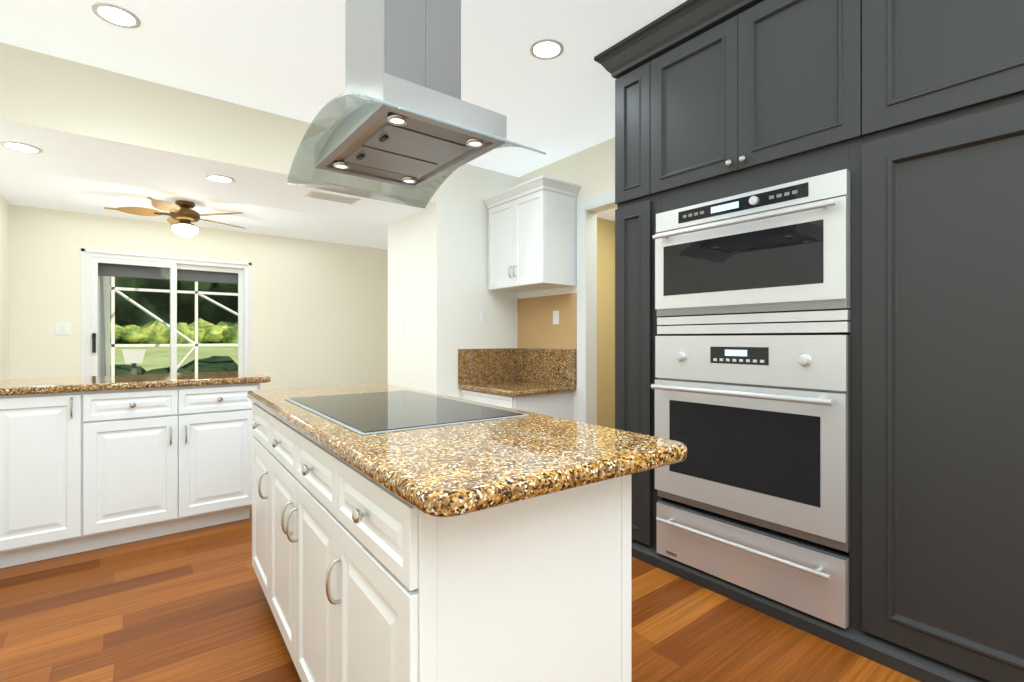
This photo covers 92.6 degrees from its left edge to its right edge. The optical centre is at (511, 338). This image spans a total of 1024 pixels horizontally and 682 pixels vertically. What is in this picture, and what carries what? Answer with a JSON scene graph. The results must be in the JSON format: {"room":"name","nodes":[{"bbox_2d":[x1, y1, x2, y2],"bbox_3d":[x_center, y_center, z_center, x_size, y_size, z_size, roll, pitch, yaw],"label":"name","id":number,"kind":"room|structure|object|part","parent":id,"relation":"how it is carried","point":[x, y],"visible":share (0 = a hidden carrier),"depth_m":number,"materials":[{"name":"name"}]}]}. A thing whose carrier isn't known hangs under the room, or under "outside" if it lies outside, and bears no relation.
{"room":"kitchen","nodes":[
{"label":"kitchen","id":0,"kind":"room"},
{"bbox_2d":[0,194,9,378],"bbox_3d":[-1.988,-0.260,0.985,0.120,2.840,9.440,0,0,-38],"label":"wall","id":1,"kind":"structure","parent":0,"point":[4,289],"depth_m":4.46,"materials":[{"name":"beige paint"}]},
{"bbox_2d":[0,166,387,248],"bbox_3d":[-2.707,-1.480,5.163,4.130,0.400,1.970,0,0,-38],"label":"ceiling","id":2,"kind":"structure","parent":0,"point":[39,190],"depth_m":4.80,"materials":[{"name":"white paint"}]},
{"bbox_2d":[104,197,245,237],"bbox_3d":[-3.100,-1.116,4.599,1.140,0.326,1.128,0,0,-38],"label":"ceiling fan","id":3,"kind":"object","parent":2,"relation":"hanging from","point":[182,218],"visible":1,"depth_m":4.50,"materials":[{"name":"brown wood"}]},
{"bbox_2d":[10,204,387,389],"bbox_3d":[-3.277,-0.260,5.891,4.130,2.840,0.120,0,0,-38],"label":"wall","id":4,"kind":"structure","parent":0,"point":[319,313],"depth_m":5.98,"materials":[{"name":"beige paint"}]},
{"bbox_2d":[55,323,70,334],"bbox_3d":[-4.474,-0.100,4.874,0.120,0.120,0.008,0,0,-38],"label":"light switch","id":5,"kind":"object","parent":4,"relation":"attached to","point":[62,328],"visible":1,"depth_m":4.87,"materials":[{"name":"white plastic"}]},
{"bbox_2d":[81,248,251,376],"bbox_3d":[-3.784,0.120,5.469,1.550,2.080,0.122,0,0,-38],"label":"sliding glass door","id":6,"kind":"structure","parent":4,"relation":"in","point":[91,259],"depth_m":5.42,"materials":[{"name":"white"}]},
{"bbox_2d":[0,42,436,224],"bbox_3d":[-2.142,-1.425,3.708,2.990,0.510,1.020,0,0,-38],"label":"ceiling","id":7,"kind":"structure","parent":0,"point":[68,118],"depth_m":3.15,"materials":[{"name":"white paint"}]},
{"bbox_2d":[0,141,42,153],"bbox_3d":[-2.989,-1.166,2.982,0.186,0.008,0.186,0,0,-38],"label":"recessed light","id":8,"kind":"object","parent":7,"relation":"in","point":[20,147],"visible":0.94,"depth_m":2.98,"materials":[{"name":"white"}]},
{"bbox_2d":[205,174,234,182],"bbox_3d":[-2.127,-1.166,3.567,0.186,0.008,0.186,0,0,-38],"label":"recessed light","id":9,"kind":"object","parent":7,"relation":"in","point":[219,178],"visible":1,"depth_m":3.56,"materials":[{"name":"white"}]},
{"bbox_2d":[304,190,359,204],"bbox_3d":[-1.484,-1.164,4.043,0.400,0.010,0.180,0,0,-38],"label":"ceiling vent","id":10,"kind":"object","parent":7,"relation":"in","point":[329,197],"visible":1,"depth_m":4.02,"materials":[{"name":"white metal"}]},
{"bbox_2d":[0,0,686,176],"bbox_3d":[0.513,-1.630,1.041,4.130,0.100,6.450,0,0,-38],"label":"ceiling","id":11,"kind":"structure","parent":0,"point":[285,58],"depth_m":2.69,"materials":[{"name":"white paint"}]},
{"bbox_2d":[92,2,140,28],"bbox_3d":[-1.929,-1.576,2.388,0.186,0.008,0.186,0,0,-38],"label":"recessed light","id":12,"kind":"object","parent":11,"relation":"in","point":[116,15],"visible":1,"depth_m":2.38,"materials":[{"name":"white"}]},
{"bbox_2d":[286,0,545,208],"bbox_3d":[-0.383,-1.092,1.757,0.600,0.974,0.840,0,0,-38],"label":"range hood","id":13,"kind":"object","parent":11,"relation":"hanging from","point":[400,112],"visible":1,"depth_m":1.63,"materials":[{"name":"silver metal"}]},
{"bbox_2d":[530,39,563,59],"bbox_3d":[0.189,-1.576,2.666,0.186,0.008,0.186,0,0,-38],"label":"recessed light","id":14,"kind":"object","parent":11,"relation":"in","point":[544,49],"visible":1,"depth_m":2.66,"materials":[{"name":"white"}]},
{"bbox_2d":[388,164,517,397],"bbox_3d":[-0.562,-0.260,4.942,1.020,2.840,1.020,0,0,-38],"label":"wall","id":15,"kind":"structure","parent":0,"point":[441,295],"depth_m":4.46,"materials":[{"name":"white paint"}]},
{"bbox_2d":[480,310,486,322],"bbox_3d":[-0.264,-0.210,4.521,0.075,0.120,0.008,0,0,-38],"label":"light switch","id":16,"kind":"object","parent":15,"relation":"attached to","point":[483,316],"visible":1,"depth_m":4.52,"materials":[{"name":"white plastic"}]},
{"bbox_2d":[0,506,920,681],"bbox_3d":[0.179,1.190,2.678,5.620,0.060,9.440,0,0,-38],"label":"floor","id":17,"kind":"structure","parent":0,"point":[189,606],"depth_m":1.97,"materials":[{"name":"brown wood"}]},
{"bbox_2d":[0,391,83,567],"bbox_3d":[-2.618,0.720,2.726,0.370,0.880,0.620,0,0,-38],"label":"base cabinet","id":18,"kind":"object","parent":17,"relation":"on","point":[42,436],"depth_m":2.51,"materials":[{"name":"white wood"}]},
{"bbox_2d":[84,383,259,550],"bbox_3d":[-2.134,0.720,3.104,0.859,0.880,0.620,0,0,-38],"label":"base cabinet","id":19,"kind":"object","parent":17,"relation":"on","point":[87,463],"depth_m":2.82,"materials":[{"name":"white wood"}]},
{"bbox_2d":[0,371,270,394],"bbox_3d":[-2.408,0.260,2.938,1.616,0.040,0.745,0,0,-38],"label":"countertop","id":20,"kind":"structure","parent":19,"relation":"on","point":[57,385],"depth_m":2.83,"materials":[{"name":"brown stone"}]},
{"bbox_2d":[249,399,630,681],"bbox_3d":[-0.472,0.720,1.716,0.608,0.880,1.754,0,0,-36],"label":"kitchen island","id":21,"kind":"object","parent":17,"relation":"on","point":[401,534],"depth_m":1.07,"materials":[{"name":"white painted wood"},{"name":"granite"},{"name":"nickel"}]},
{"bbox_2d":[247,383,687,526],"bbox_3d":[-0.413,0.260,1.711,0.670,0.040,1.930,0,0,-36],"label":"island countertop","id":22,"kind":"structure","parent":21,"relation":"on","point":[450,459],"depth_m":1.10,"materials":[{"name":"brown stone"}]},
{"bbox_2d":[285,390,528,435],"bbox_3d":[-0.423,0.237,1.735,0.530,0.006,0.900,0,0,-36],"label":"cooktop","id":23,"kind":"object","parent":22,"relation":"in","point":[376,413],"depth_m":1.58,"materials":[{"name":"black glass"}]},
{"bbox_2d":[458,348,576,419],"bbox_3d":[0.034,0.625,4.250,0.687,1.070,0.797,0,0,-38],"label":"base cabinet","id":24,"kind":"object","parent":17,"relation":"on","point":[541,381],"visible":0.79,"depth_m":4.32,"materials":[{"name":"white"}]},
{"bbox_2d":[610,36,745,563],"bbox_3d":[0.997,-0.209,2.873,0.862,2.740,0.291,0,0,-38],"label":"tall cabinet","id":25,"kind":"object","parent":17,"relation":"on","point":[633,324],"depth_m":2.63,"materials":[{"name":"grey wood"}]},
{"bbox_2d":[650,332,849,559],"bbox_3d":[1.230,0.392,2.344,0.630,0.808,0.839,0,0,-38],"label":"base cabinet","id":26,"kind":"object","parent":17,"relation":"on","point":[762,419],"depth_m":2.07,"materials":[{"name":"grey metal"}]},
{"bbox_2d":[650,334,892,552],"bbox_3d":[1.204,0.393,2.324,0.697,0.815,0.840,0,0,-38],"label":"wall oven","id":27,"kind":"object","parent":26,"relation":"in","point":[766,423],"depth_m":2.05,"materials":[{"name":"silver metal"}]},
{"bbox_2d":[650,500,849,650],"bbox_3d":[1.223,0.995,2.338,0.590,0.332,0.839,0,0,-38],"label":"warming drawer","id":28,"kind":"object","parent":17,"relation":"on","point":[801,587],"depth_m":2.08,"materials":[{"name":"grey metal"}]},
{"bbox_3d":[1.201,0.957,2.321,0.645,0.263,0.840,0,0,-38],"label":"warming drawer","id":29,"kind":"part","parent":28,"relation":"part of","materials":[{"name":"silver metal"}]},
{"bbox_2d":[842,0,1023,681],"bbox_3d":[1.943,-0.209,1.661,0.863,2.740,1.126,0,0,-38],"label":"tall cabinet","id":30,"kind":"object","parent":17,"relation":"on","point":[934,322],"depth_m":1.64,"materials":[{"name":"grey wood"}]},
{"bbox_2d":[518,137,614,420],"bbox_3d":[1.130,-0.260,3.497,0.134,2.840,9.320,0,0,-38],"label":"wall","id":31,"kind":"structure","parent":0,"point":[591,171],"depth_m":4.27,"materials":[{"name":"beige paint"}]},
{"bbox_2d":[482,175,580,292],"bbox_3d":[0.147,-0.870,4.316,0.428,0.840,0.856,0,0,-38],"label":"upper cabinet","id":32,"kind":"object","parent":31,"relation":"attached to","point":[532,234],"visible":1,"depth_m":4.09,"materials":[{"name":"white wood"}]},
{"bbox_2d":[577,189,616,424],"bbox_3d":[0.901,-0.005,3.788,0.136,2.330,0.980,0,0,-38],"label":"door frame","id":33,"kind":"structure","parent":31,"relation":"attached to","point":[589,208],"depth_m":4.08,"materials":[{"name":"white wood"}]},
{"bbox_2d":[642,0,861,215],"bbox_3d":[1.329,-1.110,2.427,0.887,0.939,0.926,0,0,-38],"label":"upper cabinet","id":34,"kind":"object","parent":31,"relation":"attached to","point":[739,96],"depth_m":2.14,"materials":[{"name":"grey wood"}]},
{"bbox_2d":[597,207,616,428],"bbox_3d":[1.480,-0.140,4.075,1.130,2.600,2.600,0,0,-38],"label":"wall","id":35,"kind":"structure","parent":0,"point":[605,318],"depth_m":5.22,"materials":[{"name":"brown paint"}]},
{"bbox_2d":[650,168,849,319],"bbox_3d":[1.220,-0.373,2.336,0.596,0.505,0.839,0,0,-38],"label":"microwave oven","id":36,"kind":"object","parent":0,"relation":"attached to","point":[820,290],"depth_m":2.08,"materials":[{"name":"grey metal"}]},
{"bbox_2d":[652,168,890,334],"bbox_3d":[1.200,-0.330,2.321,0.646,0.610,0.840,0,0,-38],"label":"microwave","id":37,"kind":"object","parent":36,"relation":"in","point":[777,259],"depth_m":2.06,"materials":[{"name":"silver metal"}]},
{"label":"outside","id":38,"kind":"structure","parent":0,"visible":0},
{"bbox_2d":[110,343,237,370],"bbox_3d":[-19.677,0.575,33.306,90.000,1.230,63.280,0,0,-38],"label":"ground","id":39,"kind":"structure","parent":38,"point":[160,355],"depth_m":19.04,"materials":[{"name":"green plant"}]},
{"bbox_2d":[98,263,237,375],"bbox_3d":[-2.096,-0.290,7.052,6.620,2.900,0.245,0,0,-38],"label":"wall","id":40,"kind":"structure","parent":39,"relation":"on","point":[136,356],"depth_m":5.27,"materials":[{"name":"white paint"}]},
{"bbox_2d":[110,276,237,326],"bbox_3d":[-17.591,-6.745,36.906,87.243,19.148,16.228,0,0,-38],"label":"trees","id":41,"kind":"object","parent":39,"relation":"on","point":[127,315],"depth_m":28.13,"materials":[{"name":"green plant"}]},
{"bbox_2d":[110,318,237,375],"bbox_3d":[-9.054,0.047,21.088,57.548,2.677,22.576,0,0,-38],"label":"hedge","id":42,"kind":"object","parent":39,"relation":"on","point":[226,330],"depth_m":23.99,"materials":[{"name":"green plant"}]},
{"bbox_2d":[110,276,237,374],"bbox_3d":[-3.235,-0.448,8.526,6.600,3.244,3.630,0,0,-38],"label":"cage","id":43,"kind":"object","parent":39,"relation":"on","point":[114,289],"depth_m":8.55,"materials":[{"name":"white metal"}]}
]}

